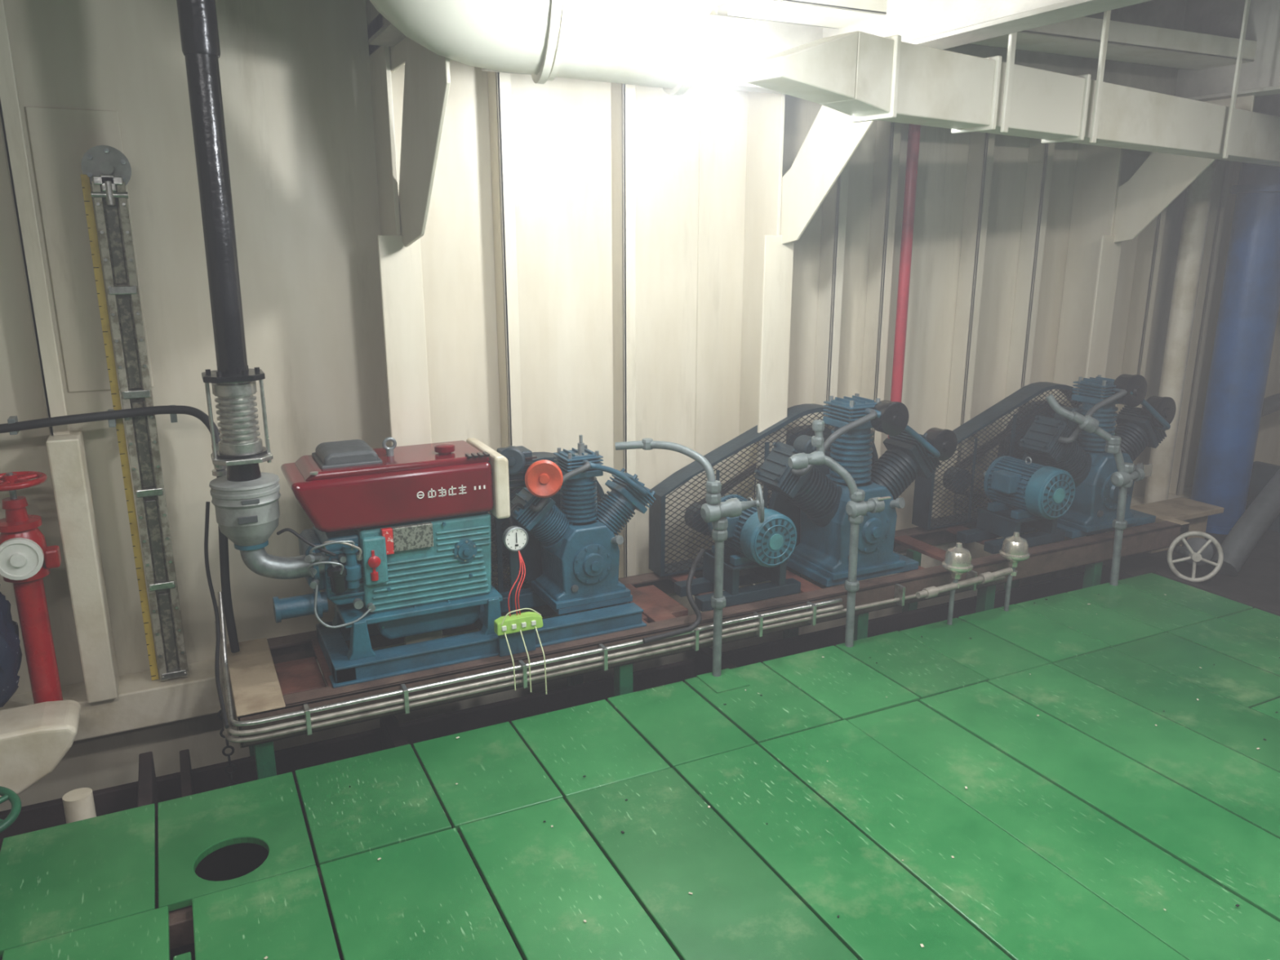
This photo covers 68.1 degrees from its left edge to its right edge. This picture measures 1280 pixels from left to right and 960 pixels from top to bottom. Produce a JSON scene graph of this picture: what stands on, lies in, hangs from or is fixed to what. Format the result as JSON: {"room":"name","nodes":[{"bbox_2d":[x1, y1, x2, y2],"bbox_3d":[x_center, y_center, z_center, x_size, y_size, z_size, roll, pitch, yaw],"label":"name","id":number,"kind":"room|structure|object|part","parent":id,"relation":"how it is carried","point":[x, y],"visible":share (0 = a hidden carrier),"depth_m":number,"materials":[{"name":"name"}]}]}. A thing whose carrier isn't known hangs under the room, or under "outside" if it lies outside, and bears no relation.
{"room":"ship interior","nodes":[
{"label":"ship interior","id":0,"kind":"room"},
{"bbox_2d":[0,786,21,832],"bbox_3d":[-1.854,1.223,2.710,0.223,0.672,0.220,-7,16,-25],"label":"handwheel","id":1,"kind":"object","parent":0,"point":[6,793],"depth_m":2.68,"materials":[{"name":"green metal"}]},
{"bbox_2d":[217,709,238,786],"bbox_3d":[-1.418,0.984,3.275,0.040,0.425,0.040,-7,16,-25],"label":"chain","id":2,"kind":"object","parent":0,"point":[229,764],"depth_m":3.26,"materials":[{"name":"black metal"}]},
{"bbox_2d":[333,883,524,959],"bbox_3d":[1.348,1.764,2.064,9.780,0.050,5.590,-7,16,-25],"label":"bilge bottom","id":3,"kind":"structure","parent":0,"point":[334,931],"depth_m":3.06,"materials":[{"name":"metal"}]},
{"bbox_2d":[62,787,96,823],"bbox_3d":[-1.708,1.227,2.941,0.080,0.552,0.110,-7,16,-25],"label":"pipe","id":4,"kind":"object","parent":3,"relation":"on","point":[78,803],"visible":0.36,"depth_m":2.87,"materials":[{"name":"beige paint"}]},
{"bbox_2d":[0,572,1110,959],"bbox_3d":[0.025,0.999,3.806,8.900,0.560,0.530,-7,16,-25],"label":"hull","id":5,"kind":"object","parent":3,"relation":"on","point":[235,860],"visible":0.16,"depth_m":3.54,"materials":[{"name":"black metal"}]},
{"bbox_2d":[0,591,22,706],"bbox_3d":[-2.074,0.494,2.879,0.313,0.482,0.192,-7,16,-25],"label":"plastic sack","id":6,"kind":"object","parent":5,"relation":"on","point":[11,654],"visible":1,"depth_m":2.92,"materials":[{"name":"blue plastic"}]},
{"bbox_2d":[0,699,80,796],"bbox_3d":[-2.032,0.875,2.852,0.620,0.272,0.200,-7,16,-25],"label":"bracket","id":7,"kind":"object","parent":5,"relation":"attached to","point":[34,738],"visible":1,"depth_m":2.85,"materials":[{"name":"white metal"}]},
{"bbox_2d":[226,506,1189,779],"bbox_3d":[0.648,0.784,4.150,4.440,0.800,0.570,-7,16,-25],"label":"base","id":8,"kind":"object","parent":3,"relation":"on","point":[279,675],"visible":0.41,"depth_m":3.56,"materials":[{"name":"brown paint"}]},
{"bbox_2d":[272,436,646,688],"bbox_3d":[-0.633,0.201,3.320,1.260,0.749,0.420,-7,16,-25],"label":"engine","id":9,"kind":"object","parent":8,"relation":"on","point":[401,535],"visible":1,"depth_m":3.13,"materials":[{"name":"blue paint"}]},
{"bbox_2d":[176,0,324,579],"bbox_3d":[-1.169,-0.743,2.760,0.319,2.223,0.202,-7,16,-25],"label":"exhaust pipe","id":10,"kind":"object","parent":9,"relation":"on","point":[245,500],"visible":0.98,"depth_m":2.79,"materials":[{"name":"metal"}]},
{"bbox_3d":[-1.280,-0.173,2.828,0.011,0.280,0.012,-7,16,-25],"label":"tie rod","id":11,"kind":"part","parent":10,"relation":"part of","materials":[{"name":"silver metal"}]},
{"bbox_3d":[-1.146,-0.190,2.892,0.011,0.280,0.012,-7,16,-25],"label":"tie rod","id":12,"kind":"part","parent":10,"relation":"part of","materials":[{"name":"silver metal"}]},
{"bbox_2d":[327,564,346,594],"bbox_3d":[-0.967,0.315,3.034,0.064,0.100,0.064,-7,16,-25],"label":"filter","id":13,"kind":"object","parent":9,"relation":"on","point":[336,574],"depth_m":3.02,"materials":[{"name":"black paint"}]},
{"bbox_3d":[-0.858,0.265,3.050,0.010,0.080,0.005,-7,16,-25],"label":"throttle lever","id":14,"kind":"part","parent":9,"relation":"part of","materials":[{"name":"red paint"}]},
{"bbox_3d":[-0.855,0.262,3.043,0.040,0.040,0.030,-7,16,-25],"label":"throttle knob","id":15,"kind":"part","parent":9,"relation":"part of","materials":[{"name":"red paint"}]},
{"bbox_3d":[-0.858,0.310,3.063,0.024,0.025,0.024,-7,16,-25],"label":"throttle knob","id":16,"kind":"part","parent":9,"relation":"part of","materials":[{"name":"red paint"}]},
{"bbox_3d":[-0.848,0.025,3.189,0.640,0.175,0.325,-7,16,-25],"label":"fuel tank","id":17,"kind":"part","parent":9,"relation":"part of","materials":[{"name":"red metal"}]},
{"bbox_3d":[-0.785,0.403,3.305,0.530,0.020,0.330,-7,16,-25],"label":"foot rail","id":18,"kind":"part","parent":9,"relation":"part of","materials":[{"name":"blue metal"}]},
{"bbox_2d":[497,435,656,614],"bbox_3d":[-0.248,0.153,3.534,0.626,0.666,0.350,-8,17,-28],"label":"air compressor","id":19,"kind":"object","parent":9,"relation":"on","point":[571,554],"visible":0.97,"depth_m":3.45,"materials":[{"name":"blue paint"}]},
{"bbox_2d":[502,502,528,614],"bbox_3d":[-0.416,0.291,3.364,0.072,0.424,0.168,10,18,35],"label":"pressure gauge","id":20,"kind":"object","parent":19,"relation":"attached to","point":[515,538],"visible":0.86,"depth_m":3.31,"materials":[{"name":"metal"}]},
{"bbox_3d":[-0.237,0.395,3.453,0.026,0.026,0.010,-7,16,-25],"label":"oil sight glass","id":21,"kind":"part","parent":19,"relation":"part of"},
{"bbox_3d":[-0.227,0.412,3.599,0.299,0.024,0.264,-7,16,-25],"label":"foot plate","id":22,"kind":"part","parent":19,"relation":"part of","materials":[{"name":"blue paint"}]},
{"bbox_2d":[493,550,546,694],"bbox_3d":[-0.416,0.494,3.240,0.164,0.462,0.197,-7,16,-25],"label":"box","id":23,"kind":"object","parent":8,"relation":"attached to","point":[516,633],"visible":1,"depth_m":3.23,"materials":[{"name":"green plastic"}]},
{"bbox_2d":[490,451,605,592],"bbox_3d":[-0.552,0.191,3.685,0.900,0.555,0.114,-7,16,-25],"label":"guard","id":24,"kind":"object","parent":8,"relation":"on","point":[498,526],"visible":0.03,"depth_m":3.67,"materials":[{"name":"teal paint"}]},
{"bbox_2d":[204,501,1005,742],"bbox_3d":[0.079,0.265,3.641,3.184,0.639,0.526,-7,16,-25],"label":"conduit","id":25,"kind":"object","parent":8,"relation":"attached to","point":[221,668],"visible":0.91,"depth_m":3.15,"materials":[{"name":"silver metal"}]},
{"bbox_2d":[0,404,239,653],"bbox_3d":[-2.114,0.248,2.881,1.638,0.839,0.234,-7,16,-25],"label":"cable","id":26,"kind":"object","parent":25,"relation":"attached to","point":[14,427],"visible":0.84,"depth_m":3.09,"materials":[{"name":"black rubber"}]},
{"bbox_2d":[642,548,705,644],"bbox_3d":[0.173,0.432,3.484,0.127,0.240,0.425,9,17,32],"label":"flexible hose","id":27,"kind":"object","parent":25,"relation":"attached to","point":[688,587],"visible":1,"depth_m":3.46,"materials":[{"name":"black rubber"}]},
{"bbox_2d":[673,494,800,611],"bbox_3d":[0.394,0.260,3.778,0.460,0.404,0.435,-7,16,-25],"label":"motor","id":28,"kind":"object","parent":8,"relation":"on","point":[766,548],"visible":0.85,"depth_m":3.68,"materials":[{"name":"teal paint"}]},
{"bbox_2d":[648,404,878,576],"bbox_3d":[0.574,0.012,4.176,1.140,0.655,0.114,-7,16,-25],"label":"guard","id":29,"kind":"object","parent":8,"relation":"on","point":[694,520],"visible":0.39,"depth_m":4.01,"materials":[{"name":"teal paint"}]},
{"bbox_2d":[754,393,957,586],"bbox_3d":[0.890,0.034,4.039,0.892,0.790,0.432,-7,16,-25],"label":"air compressor","id":30,"kind":"object","parent":8,"relation":"on","point":[815,498],"visible":0.88,"depth_m":3.92,"materials":[{"name":"blue paint"}]},
{"bbox_3d":[0.888,0.341,4.095,0.381,0.024,0.336,-7,16,-25],"label":"foot plate","id":31,"kind":"part","parent":30,"relation":"part of","materials":[{"name":"blue paint"}]},
{"bbox_2d":[911,382,1082,529],"bbox_3d":[1.886,-0.151,4.806,1.150,0.655,0.114,-7,16,-25],"label":"guard","id":32,"kind":"object","parent":8,"relation":"on","point":[957,479],"visible":0.37,"depth_m":4.68,"materials":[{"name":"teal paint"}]},
{"bbox_2d":[956,455,1075,554],"bbox_3d":[1.755,0.088,4.431,0.460,0.410,0.435,-7,16,-25],"label":"motor","id":33,"kind":"object","parent":8,"relation":"on","point":[1027,496],"visible":1,"depth_m":4.34,"materials":[{"name":"teal paint"}]},
{"bbox_2d":[1018,373,1176,538],"bbox_3d":[2.205,-0.132,4.647,0.854,0.804,0.425,-7,16,-25],"label":"air compressor","id":34,"kind":"object","parent":8,"relation":"on","point":[1059,442],"visible":0.8,"depth_m":4.52,"materials":[{"name":"blue paint"}]},
{"bbox_3d":[2.213,0.181,4.710,0.374,0.024,0.330,-7,16,-25],"label":"foot plate","id":35,"kind":"part","parent":34,"relation":"part of","materials":[{"name":"blue paint"}]},
{"bbox_3d":[2.201,0.161,4.527,0.033,0.033,0.012,-7,16,-25],"label":"oil sight glass","id":36,"kind":"part","parent":34,"relation":"part of","materials":[{"name":"grey glass"}]},
{"bbox_2d":[0,573,1279,959],"bbox_3d":[0.961,1.312,1.360,5.792,0.028,4.707,-7,16,-25],"label":"floor","id":37,"kind":"structure","parent":0,"point":[1073,830],"depth_m":2.64,"materials":[{"name":"green paint"}]},
{"bbox_2d":[0,799,565,959],"bbox_3d":[0.587,0.895,3.191,4.800,0.070,0.070,-7,16,-25],"label":"bar","id":38,"kind":"object","parent":37,"relation":"attached to","point":[180,920],"visible":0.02,"depth_m":2.33,"materials":[{"name":"metal"}]},
{"bbox_2d":[615,438,764,693],"bbox_3d":[0.176,0.357,3.445,0.542,0.983,0.267,1,15,2],"label":"pipe","id":39,"kind":"object","parent":37,"relation":"on","point":[716,512],"visible":0.99,"depth_m":3.41,"materials":[{"name":"grey metal"}]},
{"bbox_2d":[263,594,1279,959],"bbox_3d":[0.766,0.926,2.793,4.371,0.002,1.821,-7,16,-25],"label":"debris","id":40,"kind":"object","parent":37,"relation":"on","point":[584,775],"visible":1,"depth_m":2.73,"materials":[{"name":"black rubber"}]},
{"bbox_2d":[787,419,891,647],"bbox_3d":[0.773,0.270,3.705,0.420,1.022,0.101,-2,15,-10],"label":"pipe","id":41,"kind":"object","parent":37,"relation":"on","point":[856,508],"visible":0.99,"depth_m":3.65,"materials":[{"name":"grey metal"}]},
{"bbox_3d":[0.951,0.071,3.686,0.060,0.007,0.015,-7,16,-25],"label":"valve lever","id":42,"kind":"part","parent":41,"relation":"part of","materials":[{"name":"silver metal"}]},
{"bbox_2d":[942,542,973,625],"bbox_3d":[1.330,0.460,3.995,0.125,0.409,0.125,-7,16,-25],"label":"trap","id":43,"kind":"object","parent":37,"relation":"on","point":[957,559],"visible":0.95,"depth_m":3.93,"materials":[{"name":"silver metal"}]},
{"bbox_2d":[915,567,1013,598],"bbox_3d":[1.377,0.437,4.008,0.522,0.061,0.044,-7,16,-25],"label":"pipe","id":44,"kind":"object","parent":43,"relation":"attached to","point":[986,577],"visible":1,"depth_m":3.99,"materials":[{"name":"beige metal"}]},
{"bbox_2d":[999,531,1030,611],"bbox_3d":[1.626,0.423,4.137,0.125,0.409,0.125,-7,16,-25],"label":"trap","id":45,"kind":"object","parent":37,"relation":"on","point":[1015,548],"visible":0.98,"depth_m":4.08,"materials":[{"name":"silver metal"}]},
{"bbox_2d":[1044,393,1152,586],"bbox_3d":[2.125,0.103,4.378,0.596,1.011,0.138,-2,15,-9],"label":"pipe","id":46,"kind":"object","parent":37,"relation":"on","point":[1126,473],"visible":0.98,"depth_m":4.31,"materials":[{"name":"grey metal"}]},
{"bbox_2d":[0,0,1279,811],"bbox_3d":[0.090,-0.516,4.093,9.800,3.350,0.050,-7,16,-25],"label":"wall","id":47,"kind":"structure","parent":0,"point":[295,83],"depth_m":3.56,"materials":[{"name":"white metal"}]},
{"bbox_2d":[0,0,70,435],"bbox_3d":[-1.883,-0.578,2.973,0.055,2.670,0.110,-7,16,-25],"label":"stiffener","id":48,"kind":"object","parent":47,"relation":"attached to","point":[11,120],"visible":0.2,"depth_m":2.88,"materials":[{"name":"beige paint"}]},
{"bbox_2d":[25,106,153,392],"bbox_3d":[-1.765,-0.728,3.054,0.250,0.880,0.008,-7,16,-25],"label":"plate","id":49,"kind":"object","parent":47,"relation":"attached to","point":[60,138],"visible":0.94,"depth_m":3.01,"materials":[{"name":"beige paint"}]},
{"bbox_2d":[80,145,188,681],"bbox_3d":[-1.660,-0.171,3.149,0.141,1.783,0.105,-7,16,-25],"label":"gauge","id":50,"kind":"object","parent":47,"relation":"attached to","point":[106,168],"visible":0.99,"depth_m":3.09,"materials":[{"name":"metal"}]},
{"bbox_3d":[-1.641,-0.887,2.930,0.100,0.070,0.028,-7,16,-25],"label":"valve stem","id":51,"kind":"part","parent":50,"relation":"part of","materials":[{"name":"silver metal"}]},
{"bbox_2d":[487,71,525,582],"bbox_3d":[-0.513,-0.748,3.632,0.055,2.670,0.110,-7,16,-25],"label":"stiffener","id":52,"kind":"object","parent":47,"relation":"attached to","point":[500,93],"visible":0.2,"depth_m":3.57,"materials":[{"name":"beige paint"}]},
{"bbox_2d":[0,485,1192,741],"bbox_3d":[0.139,0.539,4.264,9.780,0.140,0.170,-7,16,-25],"label":"ledge","id":53,"kind":"object","parent":47,"relation":"attached to","point":[141,701],"depth_m":3.31,"materials":[{"name":"beige paint"}]},
{"bbox_2d":[0,471,62,703],"bbox_3d":[-1.910,0.379,2.969,0.190,0.820,0.211,-7,16,-25],"label":"valve","id":54,"kind":"object","parent":53,"relation":"on","point":[25,557],"visible":0.94,"depth_m":2.94,"materials":[{"name":"red paint"}]},
{"bbox_3d":[-1.915,0.028,2.888,0.018,0.100,0.018,-7,16,-25],"label":"stem","id":55,"kind":"part","parent":54,"relation":"part of","materials":[{"name":"metal"}]},
{"bbox_2d":[0,537,44,580],"bbox_3d":[-1.889,0.230,2.887,0.128,0.128,0.116,-7,16,-25],"label":"outlet","id":56,"kind":"object","parent":54,"relation":"attached to","point":[21,558],"depth_m":2.85,"materials":[{"name":"white metal"}]},
{"bbox_2d":[45,430,119,703],"bbox_3d":[-1.843,0.292,3.144,0.090,0.900,0.160,-7,16,-25],"label":"post","id":57,"kind":"object","parent":53,"relation":"on","point":[66,453],"visible":0.89,"depth_m":3.08,"materials":[{"name":"beige metal"}]},
{"bbox_2d":[888,124,920,438],"bbox_3d":[1.225,-0.941,4.386,0.052,2.655,0.052,-7,16,-25],"label":"riser pipe","id":58,"kind":"object","parent":53,"relation":"on","point":[913,136],"visible":0.49,"depth_m":4.35,"materials":[{"name":"metal"}]},
{"bbox_2d":[1143,159,1217,503],"bbox_3d":[2.985,-1.137,5.157,0.120,2.660,0.120,-7,16,-25],"label":"riser pipe","id":59,"kind":"object","parent":53,"relation":"on","point":[1199,192],"visible":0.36,"depth_m":5.18,"materials":[{"name":"metal"}]},
{"bbox_2d":[611,82,635,577],"bbox_3d":[-0.065,-0.804,3.847,0.055,2.670,0.110,-7,16,-25],"label":"stiffener","id":60,"kind":"object","parent":47,"relation":"attached to","point":[623,95],"visible":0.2,"depth_m":3.82,"materials":[{"name":"beige paint"}]},
{"bbox_2d":[693,88,702,559],"bbox_3d":[0.249,-0.601,4.119,0.006,2.100,0.008,-7,16,-25],"label":"stiffener","id":61,"kind":"object","parent":47,"relation":"attached to","point":[700,96],"visible":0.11,"depth_m":4.05,"materials":[{"name":"beige paint"}]},
{"bbox_2d":[812,160,849,429],"bbox_3d":[0.867,-0.920,4.295,0.055,2.670,0.110,-7,16,-25],"label":"stiffener","id":62,"kind":"object","parent":47,"relation":"attached to","point":[834,206],"visible":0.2,"depth_m":4.28,"materials":[{"name":"beige paint"}]},
{"bbox_2d":[860,120,902,458],"bbox_3d":[1.118,-0.951,4.415,0.055,2.670,0.110,-7,16,-25],"label":"stiffener","id":63,"kind":"object","parent":47,"relation":"attached to","point":[888,134],"visible":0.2,"depth_m":4.37,"materials":[{"name":"beige paint"}]},
{"bbox_2d":[938,131,995,516],"bbox_3d":[1.628,-1.014,4.660,0.055,2.670,0.110,-7,16,-25],"label":"stiffener","id":64,"kind":"object","parent":47,"relation":"attached to","point":[981,146],"visible":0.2,"depth_m":4.65,"materials":[{"name":"beige paint"}]},
{"bbox_2d":[1001,137,1054,431],"bbox_3d":[1.986,-1.059,4.833,0.055,2.670,0.110,-7,16,-25],"label":"stiffener","id":65,"kind":"object","parent":47,"relation":"attached to","point":[1040,161],"visible":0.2,"depth_m":4.80,"materials":[{"name":"beige paint"}]},
{"bbox_2d":[1114,151,1167,426],"bbox_3d":[2.793,-1.159,5.220,0.055,2.670,0.110,-7,16,-25],"label":"stiffener","id":66,"kind":"object","parent":47,"relation":"attached to","point":[1150,238],"visible":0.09,"depth_m":5.24,"materials":[{"name":"beige paint"}]},
{"bbox_2d":[1168,159,1232,495],"bbox_3d":[3.240,-1.215,5.435,0.055,2.670,0.110,-7,16,-25],"label":"stiffener","id":67,"kind":"object","parent":47,"relation":"attached to","point":[1223,168],"visible":0.41,"depth_m":5.47,"materials":[{"name":"beige paint"}]},
{"bbox_2d":[617,0,729,27],"bbox_3d":[0.078,-1.290,1.874,0.212,0.720,0.160,-7,16,-25],"label":"floodlight","id":68,"kind":"object","parent":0,"point":[668,13],"depth_m":1.92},
{"bbox_2d":[700,1,762,62],"bbox_3d":[0.232,-1.555,2.738,0.212,0.640,0.160,-7,16,-25],"label":"floodlight","id":69,"kind":"object","parent":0,"point":[726,36],"depth_m":2.75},
{"bbox_2d":[1078,529,1279,616],"bbox_3d":[4.591,0.824,3.443,2.575,0.120,5.320,-7,16,-25],"label":"deck","id":70,"kind":"object","parent":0,"point":[1256,584],"visible":0.29,"depth_m":4.81,"materials":[{"name":"paint"}]},
{"bbox_2d":[1125,497,1223,553],"bbox_3d":[2.928,0.250,5.239,0.500,0.208,0.270,-7,16,-25],"label":"platform","id":71,"kind":"object","parent":70,"relation":"on","point":[1195,513],"visible":0.45,"depth_m":5.20,"materials":[{"name":"beige paint"}]},
{"bbox_2d":[1167,531,1223,582],"bbox_3d":[2.792,0.340,4.736,0.232,0.248,0.448,10,17,33],"label":"handwheel","id":72,"kind":"object","parent":70,"relation":"on","point":[1195,551],"visible":0.97,"depth_m":4.61,"materials":[{"name":"white metal"}]},
{"bbox_3d":[2.721,0.361,4.723,0.040,0.074,0.242,3,15,10],"label":"stem","id":73,"kind":"part","parent":72,"relation":"part of","materials":[{"name":"metal"}]},
{"bbox_2d":[1190,162,1279,534],"bbox_3d":[3.369,-1.081,5.207,0.340,2.795,0.340,-7,16,-25],"label":"pipe","id":74,"kind":"object","parent":70,"relation":"on","point":[1250,300],"visible":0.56,"depth_m":5.21,"materials":[{"name":"metal"}]},
{"bbox_2d":[1209,468,1279,577],"bbox_3d":[3.542,0.085,4.880,1.342,0.732,0.451,-9,17,-31],"label":"pipe","id":75,"kind":"object","parent":70,"relation":"on","point":[1246,532],"visible":0.96,"depth_m":4.79,"materials":[{"name":"grey metal"}]},
{"bbox_2d":[1245,461,1279,533],"bbox_3d":[3.799,0.081,5.474,0.380,0.418,0.520,-7,16,-25],"label":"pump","id":76,"kind":"object","parent":70,"relation":"on","point":[1262,473],"visible":0.25,"depth_m":5.56,"materials":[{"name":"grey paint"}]},
{"bbox_3d":[3.750,0.038,5.565,0.240,0.240,0.300,-7,16,-25],"label":"motor","id":77,"kind":"part","parent":76,"relation":"part of","materials":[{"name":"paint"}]},
{"bbox_2d":[1261,393,1279,417],"bbox_3d":[3.999,-1.183,5.671,1.090,2.750,0.190,-7,16,-25],"label":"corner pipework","id":78,"kind":"object","parent":70,"relation":"on","point":[1271,404],"visible":0.06,"depth_m":5.72,"materials":[{"name":"grey metal"}]},
{"bbox_3d":[1.357,-1.537,1.250,9.850,0.050,5.650,-7,16,-25],"label":"ceiling","id":79,"kind":"structure","parent":0,"visible":0},
{"bbox_2d":[365,0,450,644],"bbox_3d":[0.289,-0.095,1.104,0.144,2.670,5.500,-7,16,-25],"label":"frame","id":80,"kind":"object","parent":79,"relation":"attached to","point":[404,211],"visible":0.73,"depth_m":3.21,"materials":[{"name":"beige paint"}]},
{"bbox_2d":[369,0,1279,166],"bbox_3d":[1.396,-1.599,3.266,4.736,0.840,0.767,-8,16,-28],"label":"ventilation duct","id":81,"kind":"object","parent":79,"relation":"hanging from","point":[864,77],"visible":0.95,"depth_m":2.61,"materials":[{"name":"metal"}]},
{"bbox_2d":[481,0,1279,116],"bbox_3d":[2.108,-1.929,4.163,5.790,0.630,0.110,-7,16,-25],"label":"beam","id":82,"kind":"structure","parent":79,"relation":"attached to","point":[776,37],"depth_m":4.02,"materials":[{"name":"metal"}]},
{"bbox_2d":[737,0,1151,585],"bbox_3d":[1.682,-0.268,1.774,0.144,2.670,5.500,-7,16,-25],"label":"frame","id":83,"kind":"object","parent":79,"relation":"attached to","point":[779,209],"visible":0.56,"depth_m":3.83,"materials":[{"name":"beige paint"}]},
{"bbox_2d":[709,0,1257,70],"bbox_3d":[2.477,-1.849,4.113,5.190,0.080,0.260,-7,16,-25],"label":"ceiling","id":84,"kind":"structure","parent":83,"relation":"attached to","point":[1081,37],"depth_m":3.68,"materials":[{"name":"paint"}]},
{"bbox_2d":[1051,0,1279,407],"bbox_3d":[3.483,-0.491,2.639,0.144,2.670,5.500,-7,16,-25],"label":"frame","id":85,"kind":"object","parent":79,"relation":"attached to","point":[1104,215],"visible":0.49,"depth_m":4.70,"materials":[{"name":"beige paint"}]}
]}

